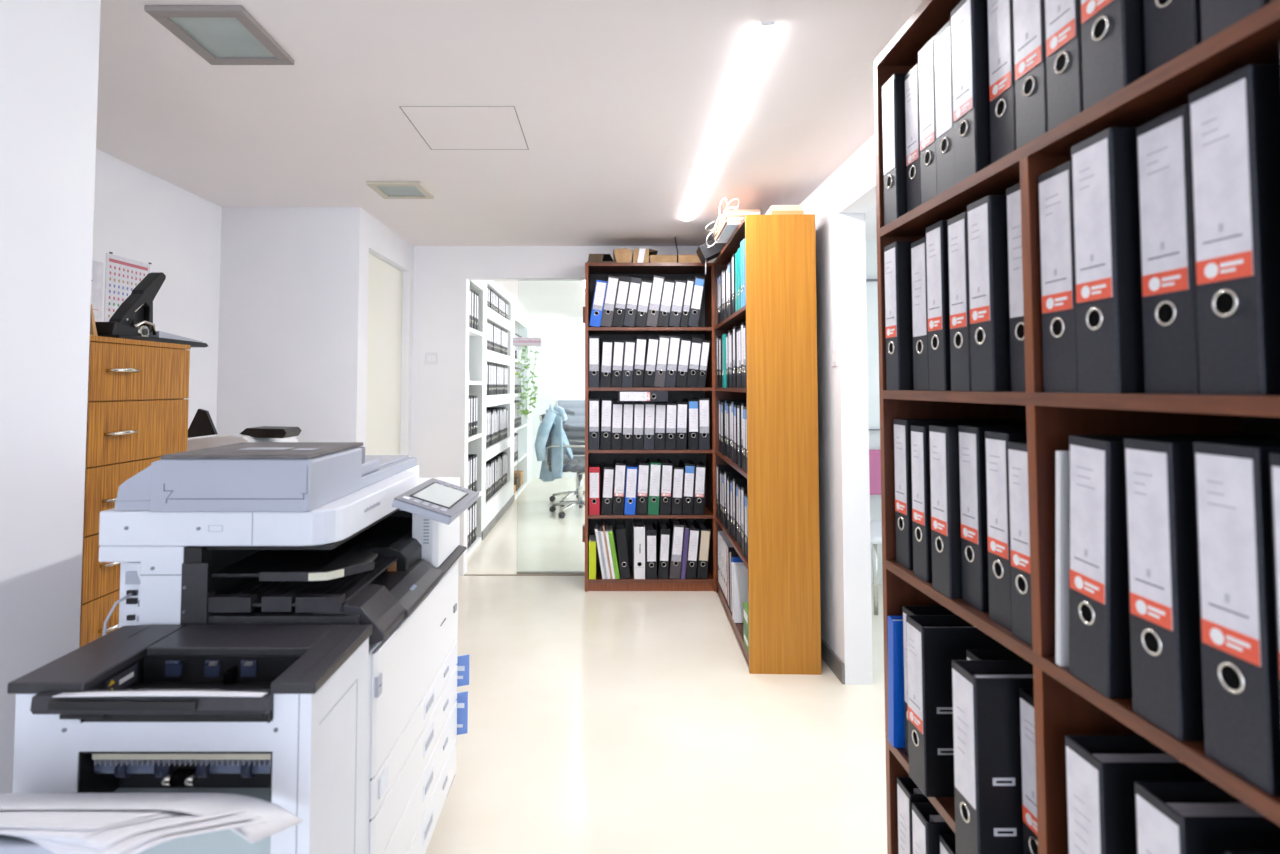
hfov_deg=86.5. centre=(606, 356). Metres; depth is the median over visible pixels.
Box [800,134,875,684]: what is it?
wall
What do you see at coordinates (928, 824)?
binder
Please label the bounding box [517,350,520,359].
plant pot
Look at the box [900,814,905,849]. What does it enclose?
print
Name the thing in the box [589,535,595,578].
document folder
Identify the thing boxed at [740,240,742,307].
binder
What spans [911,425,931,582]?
binder
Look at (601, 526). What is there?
document folder
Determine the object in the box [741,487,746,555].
binder
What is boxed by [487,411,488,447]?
binder
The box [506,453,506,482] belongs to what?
binder
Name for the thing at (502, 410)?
binder
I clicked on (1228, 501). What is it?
print
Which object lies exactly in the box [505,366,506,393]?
binder
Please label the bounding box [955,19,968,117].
print
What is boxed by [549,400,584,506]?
office chair
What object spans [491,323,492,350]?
binder
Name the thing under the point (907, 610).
binder
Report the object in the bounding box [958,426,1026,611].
binder
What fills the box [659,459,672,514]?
binder
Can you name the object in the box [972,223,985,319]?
print
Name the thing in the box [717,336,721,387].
binder
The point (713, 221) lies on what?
ribbon
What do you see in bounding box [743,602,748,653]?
carton
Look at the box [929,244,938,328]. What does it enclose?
label
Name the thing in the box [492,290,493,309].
binder
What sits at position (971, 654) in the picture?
binder
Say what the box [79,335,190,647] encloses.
cabinet
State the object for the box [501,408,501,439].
binder
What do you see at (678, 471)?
binder
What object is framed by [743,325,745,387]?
binder
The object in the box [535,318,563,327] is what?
wall lamp
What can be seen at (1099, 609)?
binder
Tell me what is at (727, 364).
binder
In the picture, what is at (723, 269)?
binder
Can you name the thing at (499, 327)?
binder
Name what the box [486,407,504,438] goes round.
binder
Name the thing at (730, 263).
binder
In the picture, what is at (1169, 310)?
binder
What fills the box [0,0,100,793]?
wall
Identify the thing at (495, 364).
binder
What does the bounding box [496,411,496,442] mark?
binder
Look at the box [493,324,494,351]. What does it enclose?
binder
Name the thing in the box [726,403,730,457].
binder
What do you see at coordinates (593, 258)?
carton
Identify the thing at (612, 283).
binder
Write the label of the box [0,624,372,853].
printer
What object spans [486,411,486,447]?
binder
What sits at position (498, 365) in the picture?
binder
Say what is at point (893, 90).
binder
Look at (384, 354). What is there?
door
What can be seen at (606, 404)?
binder
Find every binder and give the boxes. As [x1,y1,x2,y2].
[467,508,468,549]
[468,396,469,436]
[468,454,476,491]
[468,455,474,490]
[468,457,471,489]
[468,458,469,489]
[469,289,470,326]
[469,505,471,546]
[470,396,472,435]
[471,290,473,327]
[471,503,474,543]
[472,396,474,434]
[473,292,475,329]
[474,501,476,540]
[475,396,477,433]
[476,293,477,329]
[486,363,487,394]
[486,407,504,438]
[486,408,500,441]
[486,409,495,443]
[486,410,490,446]
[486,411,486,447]
[486,461,492,496]
[486,463,488,500]
[486,464,487,501]
[487,363,489,394]
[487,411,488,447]
[488,287,489,307]
[488,321,489,349]
[488,460,493,495]
[489,322,490,349]
[489,459,495,493]
[489,464,490,498]
[490,289,491,308]
[490,363,491,394]
[490,412,492,445]
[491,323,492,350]
[491,364,492,394]
[491,410,493,444]
[491,457,498,490]
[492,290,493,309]
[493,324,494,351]
[493,364,494,394]
[494,456,499,489]
[495,293,496,311]
[495,325,496,351]
[495,364,495,394]
[496,326,497,352]
[496,365,497,394]
[496,409,498,442]
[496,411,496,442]
[496,454,503,486]
[496,460,497,491]
[498,296,499,313]
[498,365,499,394]
[499,327,500,353]
[499,453,504,485]
[500,452,505,483]
[500,457,501,488]
[501,299,502,315]
[501,328,502,353]
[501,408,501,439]
[502,329,503,353]
[502,366,503,393]
[502,410,502,439]
[503,366,504,393]
[504,407,505,438]
[505,302,506,318]
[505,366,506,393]
[506,331,507,354]
[506,367,507,393]
[506,409,507,437]
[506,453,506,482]
[589,280,606,326]
[589,336,599,386]
[589,398,599,449]
[589,462,599,514]
[600,275,618,326]
[600,340,612,386]
[600,398,611,449]
[601,463,613,514]
[611,340,624,386]
[611,401,622,449]
[612,276,630,326]
[612,461,625,514]
[615,521,629,578]
[617,391,667,401]
[621,340,635,386]
[622,402,633,449]
[623,277,641,326]
[624,462,637,514]
[632,337,646,386]
[632,518,644,578]
[633,402,644,449]
[634,280,651,326]
[635,460,649,514]
[643,337,658,386]
[643,402,654,449]
[644,521,656,578]
[646,276,663,326]
[647,459,660,514]
[654,336,669,386]
[654,402,665,449]
[657,280,674,326]
[657,520,669,578]
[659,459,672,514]
[663,402,676,449]
[665,336,680,386]
[668,280,685,326]
[668,518,683,578]
[671,463,683,514]
[673,401,687,449]
[675,338,690,386]
[680,279,693,326]
[680,459,694,514]
[683,399,698,449]
[684,520,699,578]
[686,337,701,386]
[687,276,704,326]
[693,398,709,449]
[693,461,705,514]
[695,520,710,578]
[697,340,709,386]
[717,276,718,323]
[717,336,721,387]
[717,465,734,517]
[718,531,724,583]
[719,274,721,322]
[719,338,721,387]
[719,399,746,401]
[719,402,720,452]
[719,534,725,585]
[720,471,723,522]
[721,403,724,454]
[721,536,727,589]
[722,269,724,320]
[722,334,727,387]
[722,473,724,525]
[722,539,728,592]
[723,269,726,319]
[724,471,742,528]
[724,541,730,596]
[725,400,746,455]
[726,268,727,317]
[726,335,728,387]
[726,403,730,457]
[726,544,732,598]
[727,478,732,534]
[728,262,731,315]
[728,330,732,387]
[728,476,744,477]
[730,333,732,387]
[730,404,731,458]
[730,480,732,537]
[731,402,746,462]
[731,424,731,454]
[732,254,734,313]
[733,326,740,387]
[733,478,746,540]
[734,405,737,463]
[735,252,737,311]
[736,484,746,543]
[737,248,740,309]
[737,329,738,387]
[737,406,741,467]
[738,486,746,547]
[739,328,741,387]
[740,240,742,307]
[741,322,745,387]
[741,403,746,468]
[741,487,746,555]
[741,509,741,545]
[742,239,745,305]
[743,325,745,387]
[743,407,745,471]
[744,493,747,559]
[745,407,746,472]
[747,505,747,540]
[882,74,906,225]
[884,241,914,389]
[894,419,1026,569]
[897,777,929,853]
[903,606,955,756]
[905,63,920,211]
[906,615,1009,796]
[911,237,928,390]
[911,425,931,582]
[912,802,954,853]
[918,36,936,203]
[926,220,950,390]
[929,425,1026,598]
[934,19,954,194]
[940,834,955,853]
[948,211,970,390]
[951,0,990,184]
[952,660,1033,853]
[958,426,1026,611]
[966,650,1024,659]
[967,195,1010,391]
[985,431,1026,631]
[987,0,1016,163]
[1006,183,1025,391]
[1008,442,1032,646]
[1013,0,1047,148]
[1019,689,1037,853]
[1038,160,1078,392]
[1044,0,1083,130]
[1065,735,1209,853]
[1069,435,1271,697]
[1071,127,1144,392]
[1080,0,1145,109]
[1124,438,1279,740]
[1134,781,1279,853]
[1136,104,1199,393]
[1144,0,1201,73]
[1188,64,1279,394]
[1194,442,1279,795]
[1200,0,1270,41]
[1226,850,1279,853]
[1269,453,1279,694]
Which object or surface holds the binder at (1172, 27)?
on the bookcase at (1064, 704)
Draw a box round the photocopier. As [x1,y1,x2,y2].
[99,442,478,853]
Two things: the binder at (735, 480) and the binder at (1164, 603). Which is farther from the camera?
the binder at (735, 480)
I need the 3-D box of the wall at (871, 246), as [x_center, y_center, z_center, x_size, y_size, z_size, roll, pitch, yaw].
[2.375,0.359,4.549,2.450,2.260,0.120,0,-3,0]
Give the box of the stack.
[765,205,803,214]
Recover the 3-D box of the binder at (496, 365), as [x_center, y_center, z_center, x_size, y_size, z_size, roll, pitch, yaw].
[-1.213,0.230,6.684,0.284,0.293,0.075,0,-3,0]
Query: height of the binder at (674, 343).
0.332 m
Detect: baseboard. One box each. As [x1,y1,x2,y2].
[482,495,514,539]
[821,637,844,683]
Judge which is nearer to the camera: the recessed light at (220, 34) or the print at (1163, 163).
the print at (1163, 163)
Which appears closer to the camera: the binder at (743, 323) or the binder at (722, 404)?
the binder at (743, 323)
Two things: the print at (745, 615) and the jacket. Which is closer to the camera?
the print at (745, 615)
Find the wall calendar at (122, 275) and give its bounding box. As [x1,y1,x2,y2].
[104,252,151,321]
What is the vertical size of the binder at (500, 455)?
0.330 m
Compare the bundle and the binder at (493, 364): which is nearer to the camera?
the bundle
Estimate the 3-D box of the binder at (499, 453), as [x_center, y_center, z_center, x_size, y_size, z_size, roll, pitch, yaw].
[-1.213,1.181,7.116,0.284,0.330,0.075,0,-3,0]
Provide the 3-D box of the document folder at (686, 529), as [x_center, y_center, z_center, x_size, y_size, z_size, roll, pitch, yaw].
[0.492,1.250,4.404,0.053,0.316,0.240,0,-3,0]
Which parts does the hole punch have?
lever, plate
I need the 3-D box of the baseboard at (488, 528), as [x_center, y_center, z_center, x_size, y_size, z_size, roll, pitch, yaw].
[-1.044,1.547,6.669,0.012,0.070,1.960,0,-3,0]
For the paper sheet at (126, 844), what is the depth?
0.79 m
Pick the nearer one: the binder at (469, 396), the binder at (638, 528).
the binder at (638, 528)
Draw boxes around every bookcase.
[582,263,715,591]
[713,214,820,674]
[874,0,1279,853]
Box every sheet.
[0,792,303,842]
[0,810,171,830]
[0,811,182,840]
[2,820,267,853]
[7,815,260,853]
[50,810,245,849]
[52,689,267,696]
[91,260,103,321]
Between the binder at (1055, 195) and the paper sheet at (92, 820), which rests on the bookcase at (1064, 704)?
the binder at (1055, 195)
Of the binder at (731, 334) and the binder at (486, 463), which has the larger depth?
the binder at (486, 463)
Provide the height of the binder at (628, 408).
0.298 m
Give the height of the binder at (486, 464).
0.330 m
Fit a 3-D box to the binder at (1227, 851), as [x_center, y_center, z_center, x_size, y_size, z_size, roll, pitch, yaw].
[0.801,0.686,0.685,0.288,0.318,0.072,0,-3,0]
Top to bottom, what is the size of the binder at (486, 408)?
0.330 m
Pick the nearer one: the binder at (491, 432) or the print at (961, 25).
the print at (961, 25)
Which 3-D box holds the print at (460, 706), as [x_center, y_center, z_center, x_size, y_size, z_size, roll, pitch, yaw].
[-0.465,1.132,2.144,0.030,0.075,0.001,0,-2,0]
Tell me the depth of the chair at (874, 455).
4.21 m
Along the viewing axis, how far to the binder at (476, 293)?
5.61 m
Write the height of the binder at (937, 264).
0.339 m
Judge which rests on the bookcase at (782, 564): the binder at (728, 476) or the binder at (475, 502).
the binder at (728, 476)
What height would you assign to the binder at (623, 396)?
0.066 m
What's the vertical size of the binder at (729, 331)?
0.320 m
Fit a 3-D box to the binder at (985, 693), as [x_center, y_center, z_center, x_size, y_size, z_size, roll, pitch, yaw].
[0.746,0.699,1.150,0.288,0.333,0.078,0,-3,0]
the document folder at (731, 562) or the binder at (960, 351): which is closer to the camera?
the binder at (960, 351)
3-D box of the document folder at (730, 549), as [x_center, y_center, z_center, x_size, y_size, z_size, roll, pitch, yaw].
[0.797,1.219,3.746,0.250,0.321,0.044,0,-3,2]
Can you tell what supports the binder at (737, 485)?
on the bookcase at (782, 564)
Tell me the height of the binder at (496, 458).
0.330 m
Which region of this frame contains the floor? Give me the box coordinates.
[425,478,886,853]
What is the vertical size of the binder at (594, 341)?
0.326 m
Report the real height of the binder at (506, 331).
0.268 m
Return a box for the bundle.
[715,210,759,242]
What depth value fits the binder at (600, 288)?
4.36 m
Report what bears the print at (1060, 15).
on the binder at (1062, 17)
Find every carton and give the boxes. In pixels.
[514,470,522,486]
[514,477,519,490]
[587,254,616,262]
[613,248,631,262]
[632,248,657,262]
[649,255,677,262]
[678,255,708,262]
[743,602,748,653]
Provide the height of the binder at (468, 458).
0.315 m
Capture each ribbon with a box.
[705,221,718,273]
[712,198,739,236]
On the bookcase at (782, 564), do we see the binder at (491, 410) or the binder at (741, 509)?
the binder at (741, 509)
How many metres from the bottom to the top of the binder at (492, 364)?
0.293 m
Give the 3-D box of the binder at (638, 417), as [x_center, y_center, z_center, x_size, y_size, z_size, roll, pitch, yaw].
[0.201,0.450,4.461,0.068,0.298,0.288,2,-2,0]
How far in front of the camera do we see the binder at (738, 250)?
3.40 m
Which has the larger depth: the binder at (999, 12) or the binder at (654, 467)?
the binder at (654, 467)
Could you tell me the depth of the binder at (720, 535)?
4.13 m
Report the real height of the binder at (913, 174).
0.322 m
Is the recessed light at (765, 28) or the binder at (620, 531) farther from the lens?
the binder at (620, 531)
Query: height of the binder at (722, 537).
0.310 m
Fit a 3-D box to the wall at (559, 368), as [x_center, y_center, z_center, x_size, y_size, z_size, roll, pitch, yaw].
[0.580,0.581,9.644,4.040,2.260,0.120,0,-3,0]
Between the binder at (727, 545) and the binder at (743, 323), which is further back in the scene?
the binder at (727, 545)
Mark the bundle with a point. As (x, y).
(728, 223)
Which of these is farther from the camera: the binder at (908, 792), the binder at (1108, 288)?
the binder at (908, 792)
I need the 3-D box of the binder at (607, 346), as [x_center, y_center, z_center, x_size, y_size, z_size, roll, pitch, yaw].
[-0.003,0.054,4.478,0.083,0.301,0.288,0,-3,0]
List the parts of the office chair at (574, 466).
frame, backrest, armrest, seat, armrest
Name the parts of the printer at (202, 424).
scanner lid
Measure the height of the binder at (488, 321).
0.268 m
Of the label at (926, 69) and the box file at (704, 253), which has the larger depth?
the box file at (704, 253)
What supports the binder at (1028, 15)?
on the bookcase at (1064, 704)
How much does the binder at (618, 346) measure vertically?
0.302 m
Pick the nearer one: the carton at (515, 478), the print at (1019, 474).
the print at (1019, 474)
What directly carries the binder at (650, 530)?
on the bookcase at (593, 271)
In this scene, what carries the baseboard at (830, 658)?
attached to the wall at (839, 205)
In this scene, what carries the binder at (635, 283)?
on the bookcase at (593, 271)
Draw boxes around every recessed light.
[144,5,293,64]
[366,181,433,198]
[683,22,774,220]
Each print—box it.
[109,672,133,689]
[457,666,464,678]
[457,703,463,727]
[744,610,747,645]
[886,261,894,335]
[896,437,904,509]
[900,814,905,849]
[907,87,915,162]
[909,638,919,724]
[913,444,921,520]
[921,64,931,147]
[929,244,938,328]
[933,446,943,529]
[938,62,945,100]
[951,236,963,325]
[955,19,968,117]
[957,706,967,753]
[962,447,974,537]
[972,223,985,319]
[990,455,1004,552]
[992,1,1007,94]
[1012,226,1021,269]
[1012,467,1027,566]
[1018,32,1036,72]
[1025,719,1036,829]
[1045,193,1066,308]
[1050,5,1070,48]
[1074,466,1098,593]
[1074,794,1090,853]
[1079,167,1105,297]
[1086,0,1103,13]
[1134,472,1164,618]
[1146,146,1180,290]
[1201,117,1242,277]
[1207,480,1249,651]
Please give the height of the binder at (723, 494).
0.300 m
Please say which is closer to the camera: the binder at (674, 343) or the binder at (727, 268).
the binder at (727, 268)
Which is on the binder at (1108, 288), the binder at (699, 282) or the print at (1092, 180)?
the print at (1092, 180)
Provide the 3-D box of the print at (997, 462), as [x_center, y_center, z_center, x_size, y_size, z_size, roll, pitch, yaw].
[0.664,0.252,1.159,0.001,0.164,0.042,0,-2,0]
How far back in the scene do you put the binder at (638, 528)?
4.29 m
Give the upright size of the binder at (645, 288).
0.305 m
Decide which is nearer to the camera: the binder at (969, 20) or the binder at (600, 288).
the binder at (969, 20)
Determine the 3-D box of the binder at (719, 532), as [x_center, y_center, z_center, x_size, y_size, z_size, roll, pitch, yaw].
[0.833,1.244,4.210,0.288,0.310,0.060,0,-3,2]
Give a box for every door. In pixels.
[366,253,402,454]
[517,280,584,573]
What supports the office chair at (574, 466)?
on the floor
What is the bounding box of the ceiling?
[96,0,923,316]
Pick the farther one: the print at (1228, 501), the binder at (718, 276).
the binder at (718, 276)
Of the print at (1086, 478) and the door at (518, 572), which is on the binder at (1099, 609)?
the print at (1086, 478)
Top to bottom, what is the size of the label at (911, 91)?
0.165 m
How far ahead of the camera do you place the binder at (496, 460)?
6.62 m
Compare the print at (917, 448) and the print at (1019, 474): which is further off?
the print at (917, 448)
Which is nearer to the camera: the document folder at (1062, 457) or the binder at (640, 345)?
the document folder at (1062, 457)
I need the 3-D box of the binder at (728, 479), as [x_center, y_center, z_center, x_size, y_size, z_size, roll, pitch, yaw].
[0.813,0.829,3.761,0.288,0.300,0.066,0,-3,2]
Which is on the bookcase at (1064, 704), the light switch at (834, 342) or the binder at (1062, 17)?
the binder at (1062, 17)
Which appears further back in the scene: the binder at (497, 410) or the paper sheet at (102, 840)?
the binder at (497, 410)
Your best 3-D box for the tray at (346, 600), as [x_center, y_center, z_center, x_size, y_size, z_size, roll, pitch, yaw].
[-0.650,0.527,1.601,0.300,0.066,0.476,0,-2,0]
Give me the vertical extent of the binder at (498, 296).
0.198 m
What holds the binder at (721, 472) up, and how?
on the bookcase at (782, 564)
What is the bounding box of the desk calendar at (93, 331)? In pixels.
[90,304,97,335]
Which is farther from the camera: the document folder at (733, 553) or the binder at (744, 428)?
the document folder at (733, 553)
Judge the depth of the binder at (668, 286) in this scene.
4.35 m
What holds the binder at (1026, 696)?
on the bookcase at (1064, 704)
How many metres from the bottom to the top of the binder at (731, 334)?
0.300 m
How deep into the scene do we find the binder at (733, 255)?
3.56 m
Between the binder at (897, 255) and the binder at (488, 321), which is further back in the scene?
the binder at (488, 321)
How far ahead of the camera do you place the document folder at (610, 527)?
4.29 m
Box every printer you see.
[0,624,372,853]
[187,409,301,450]
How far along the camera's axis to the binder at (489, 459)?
6.53 m
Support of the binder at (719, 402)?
on the bookcase at (782, 564)
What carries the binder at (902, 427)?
on the bookcase at (1064, 704)
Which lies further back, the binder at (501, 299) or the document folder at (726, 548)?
the binder at (501, 299)
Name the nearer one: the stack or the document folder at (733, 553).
the stack
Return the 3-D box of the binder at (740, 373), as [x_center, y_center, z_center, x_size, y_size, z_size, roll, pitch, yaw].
[0.809,0.008,3.411,0.288,0.300,0.066,0,-3,2]
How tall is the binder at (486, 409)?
0.330 m
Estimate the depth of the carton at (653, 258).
4.38 m
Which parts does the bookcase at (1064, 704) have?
panel, shelf, panel, shelf, shelf, shelf, panel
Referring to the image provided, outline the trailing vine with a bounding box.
[515,346,542,418]
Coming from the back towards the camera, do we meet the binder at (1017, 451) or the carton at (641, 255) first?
the carton at (641, 255)
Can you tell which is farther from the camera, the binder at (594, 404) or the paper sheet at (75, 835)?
the binder at (594, 404)
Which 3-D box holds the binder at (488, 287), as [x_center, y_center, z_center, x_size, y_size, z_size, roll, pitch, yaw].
[-1.213,-0.529,6.205,0.284,0.198,0.075,0,-3,0]
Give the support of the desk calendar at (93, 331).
on the cabinet
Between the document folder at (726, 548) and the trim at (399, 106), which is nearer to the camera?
the trim at (399, 106)
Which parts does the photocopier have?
socket panel, bay plate, feeder lid, paper drawer, paper drawer, door, paper drawer, drawer handle, drawer handle, drawer handle, drawer handle, paper drawer, control panel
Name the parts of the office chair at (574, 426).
backrest, seat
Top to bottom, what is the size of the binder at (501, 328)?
0.268 m
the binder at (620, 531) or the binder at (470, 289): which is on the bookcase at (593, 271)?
the binder at (620, 531)
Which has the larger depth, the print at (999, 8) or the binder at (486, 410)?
the binder at (486, 410)
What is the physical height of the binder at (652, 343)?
0.322 m
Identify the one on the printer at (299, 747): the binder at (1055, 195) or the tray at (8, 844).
the tray at (8, 844)
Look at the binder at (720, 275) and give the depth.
4.10 m
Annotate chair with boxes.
[539,414,584,517]
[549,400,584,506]
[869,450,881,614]
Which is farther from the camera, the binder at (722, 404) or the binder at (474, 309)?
the binder at (474, 309)
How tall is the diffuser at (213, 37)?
0.007 m
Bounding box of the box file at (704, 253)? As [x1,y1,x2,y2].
[696,238,725,263]
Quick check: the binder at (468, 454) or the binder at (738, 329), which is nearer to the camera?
the binder at (738, 329)
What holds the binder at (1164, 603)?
on the bookcase at (1064, 704)
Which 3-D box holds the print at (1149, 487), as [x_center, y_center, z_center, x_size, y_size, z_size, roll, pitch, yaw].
[0.653,0.228,0.821,0.001,0.172,0.044,0,-2,0]
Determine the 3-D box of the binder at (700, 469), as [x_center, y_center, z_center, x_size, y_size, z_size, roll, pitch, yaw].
[0.587,0.853,4.445,0.083,0.313,0.288,0,-3,0]
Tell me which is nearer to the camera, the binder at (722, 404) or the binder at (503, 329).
the binder at (722, 404)
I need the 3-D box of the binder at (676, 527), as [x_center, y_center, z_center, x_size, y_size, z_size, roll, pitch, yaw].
[0.441,1.239,4.427,0.097,0.340,0.288,0,-3,0]
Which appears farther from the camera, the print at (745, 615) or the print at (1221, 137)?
the print at (745, 615)
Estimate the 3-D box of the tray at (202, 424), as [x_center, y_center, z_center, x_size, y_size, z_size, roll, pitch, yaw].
[-1.790,0.296,3.000,0.138,0.129,0.020,0,-2,0]
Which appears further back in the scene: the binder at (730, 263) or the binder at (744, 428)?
the binder at (730, 263)
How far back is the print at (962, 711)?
1.16 m
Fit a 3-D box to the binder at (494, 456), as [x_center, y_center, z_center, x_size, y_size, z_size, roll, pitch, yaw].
[-1.213,1.168,6.817,0.284,0.330,0.075,0,-3,0]
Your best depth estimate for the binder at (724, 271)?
3.95 m
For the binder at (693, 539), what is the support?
on the bookcase at (593, 271)
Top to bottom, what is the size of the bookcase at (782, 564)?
2.080 m
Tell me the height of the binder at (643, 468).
0.325 m
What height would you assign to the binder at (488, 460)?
0.330 m
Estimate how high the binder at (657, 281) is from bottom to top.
0.333 m
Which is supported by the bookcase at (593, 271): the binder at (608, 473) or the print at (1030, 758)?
the binder at (608, 473)
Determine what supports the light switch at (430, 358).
attached to the wall at (442, 276)
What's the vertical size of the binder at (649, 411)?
0.298 m
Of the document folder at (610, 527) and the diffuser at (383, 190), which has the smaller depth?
the diffuser at (383, 190)
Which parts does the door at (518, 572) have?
rail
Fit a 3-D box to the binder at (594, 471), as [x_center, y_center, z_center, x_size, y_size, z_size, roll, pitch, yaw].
[-0.080,0.859,4.446,0.068,0.300,0.288,0,-3,0]
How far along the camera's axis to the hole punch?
2.46 m
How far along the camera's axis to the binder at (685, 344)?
4.34 m
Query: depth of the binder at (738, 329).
3.47 m
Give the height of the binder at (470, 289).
0.315 m
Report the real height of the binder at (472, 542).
0.315 m
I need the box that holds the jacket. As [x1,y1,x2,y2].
[534,405,573,481]
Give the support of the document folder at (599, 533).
on the bookcase at (593, 271)
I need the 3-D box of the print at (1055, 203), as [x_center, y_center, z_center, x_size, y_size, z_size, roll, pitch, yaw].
[0.658,-0.154,0.998,0.001,0.167,0.047,0,-2,0]
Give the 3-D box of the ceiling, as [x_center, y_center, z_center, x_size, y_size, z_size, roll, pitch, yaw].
[0.700,-0.873,3.391,6.000,0.100,13.100,0,-3,0]
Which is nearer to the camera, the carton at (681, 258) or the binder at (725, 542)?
the binder at (725, 542)
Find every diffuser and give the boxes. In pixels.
[170,18,274,56]
[378,186,423,195]
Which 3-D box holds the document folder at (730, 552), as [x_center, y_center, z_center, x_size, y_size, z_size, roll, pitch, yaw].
[0.795,1.221,3.680,0.250,0.311,0.044,0,-3,2]
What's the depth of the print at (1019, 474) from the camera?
1.08 m
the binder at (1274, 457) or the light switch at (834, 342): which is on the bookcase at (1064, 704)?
the binder at (1274, 457)
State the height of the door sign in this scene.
0.060 m
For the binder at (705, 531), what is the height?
0.314 m
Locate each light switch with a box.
[425,353,437,363]
[832,339,837,365]
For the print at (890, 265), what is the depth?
1.56 m
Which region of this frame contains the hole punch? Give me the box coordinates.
[95,272,207,346]
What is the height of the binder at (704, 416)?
0.326 m
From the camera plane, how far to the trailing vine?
8.14 m
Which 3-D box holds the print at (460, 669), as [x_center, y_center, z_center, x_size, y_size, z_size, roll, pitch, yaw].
[-0.465,1.000,2.150,0.030,0.040,0.001,0,-2,0]
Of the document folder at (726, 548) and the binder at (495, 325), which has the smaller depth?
the document folder at (726, 548)
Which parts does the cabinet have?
drawer, drawer, drawer handle, drawer handle, drawer handle, drawer handle, drawer, drawer handle, drawer, drawer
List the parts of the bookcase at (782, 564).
panel, panel, shelf, shelf, shelf, shelf, shelf, kick plate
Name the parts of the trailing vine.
stem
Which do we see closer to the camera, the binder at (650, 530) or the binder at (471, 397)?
the binder at (650, 530)
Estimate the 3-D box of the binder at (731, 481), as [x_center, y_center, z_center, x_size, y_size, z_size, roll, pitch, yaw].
[0.817,0.826,3.684,0.288,0.300,0.066,0,-3,2]
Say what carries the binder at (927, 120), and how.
on the bookcase at (1064, 704)
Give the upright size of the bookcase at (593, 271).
2.080 m
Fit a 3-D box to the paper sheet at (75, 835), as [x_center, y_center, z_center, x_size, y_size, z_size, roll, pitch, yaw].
[-0.790,0.613,0.904,0.424,0.111,0.204,0,-3,9]
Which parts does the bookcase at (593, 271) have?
panel, panel, shelf, shelf, shelf, shelf, kick plate, shelf, panel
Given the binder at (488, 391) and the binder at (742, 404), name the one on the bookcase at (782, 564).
the binder at (742, 404)
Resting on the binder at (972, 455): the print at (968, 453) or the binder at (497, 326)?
the print at (968, 453)
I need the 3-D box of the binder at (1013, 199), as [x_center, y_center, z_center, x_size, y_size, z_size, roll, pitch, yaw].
[0.812,-0.113,1.104,0.288,0.340,0.068,0,-3,0]
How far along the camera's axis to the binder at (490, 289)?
6.31 m
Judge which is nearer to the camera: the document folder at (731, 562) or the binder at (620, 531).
the document folder at (731, 562)
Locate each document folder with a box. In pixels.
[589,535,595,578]
[595,522,604,578]
[598,524,606,578]
[600,525,610,578]
[603,520,611,578]
[605,524,614,578]
[608,525,619,578]
[680,523,688,578]
[726,548,727,602]
[727,548,728,604]
[728,547,735,607]
[729,552,730,609]
[730,552,731,611]
[731,551,739,601]
[731,562,743,619]
[732,557,742,561]
[732,564,747,622]
[888,616,904,747]
[1056,451,1068,666]
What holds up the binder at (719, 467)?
on the bookcase at (782, 564)
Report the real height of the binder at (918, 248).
0.324 m
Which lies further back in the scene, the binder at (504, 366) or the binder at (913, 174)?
the binder at (504, 366)
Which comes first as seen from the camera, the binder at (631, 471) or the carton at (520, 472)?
the binder at (631, 471)
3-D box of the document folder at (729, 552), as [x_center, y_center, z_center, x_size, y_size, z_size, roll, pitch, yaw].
[0.796,1.227,3.712,0.250,0.301,0.049,0,-3,2]
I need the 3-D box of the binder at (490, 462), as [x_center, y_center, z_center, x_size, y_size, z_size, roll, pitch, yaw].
[-1.213,1.147,6.345,0.284,0.330,0.075,0,-3,0]
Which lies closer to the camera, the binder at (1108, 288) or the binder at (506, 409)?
the binder at (1108, 288)
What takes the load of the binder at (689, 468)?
on the bookcase at (593, 271)
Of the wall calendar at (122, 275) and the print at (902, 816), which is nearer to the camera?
the print at (902, 816)
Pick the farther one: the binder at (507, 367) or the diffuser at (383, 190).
the binder at (507, 367)
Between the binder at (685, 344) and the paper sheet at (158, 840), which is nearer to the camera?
the paper sheet at (158, 840)
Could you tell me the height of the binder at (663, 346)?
0.332 m
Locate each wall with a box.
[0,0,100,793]
[92,149,221,438]
[216,207,367,445]
[364,213,413,456]
[411,246,716,575]
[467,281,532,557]
[532,317,584,477]
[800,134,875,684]
[865,241,882,583]
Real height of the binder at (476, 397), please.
0.315 m
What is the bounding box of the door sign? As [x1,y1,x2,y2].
[512,337,540,345]
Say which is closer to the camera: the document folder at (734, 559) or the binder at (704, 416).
the document folder at (734, 559)
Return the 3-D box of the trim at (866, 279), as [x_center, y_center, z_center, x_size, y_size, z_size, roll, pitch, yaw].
[2.325,-0.012,4.485,2.350,0.995,0.040,0,-3,0]
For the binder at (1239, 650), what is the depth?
0.70 m
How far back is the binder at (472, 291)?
5.43 m
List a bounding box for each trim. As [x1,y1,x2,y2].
[399,106,528,149]
[464,574,584,575]
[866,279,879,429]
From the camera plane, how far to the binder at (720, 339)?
4.08 m
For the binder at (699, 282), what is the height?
0.327 m
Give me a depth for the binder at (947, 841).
1.37 m
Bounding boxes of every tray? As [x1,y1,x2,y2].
[0,834,55,853]
[188,409,217,437]
[208,557,397,624]
[212,543,377,580]
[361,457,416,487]
[365,455,408,466]

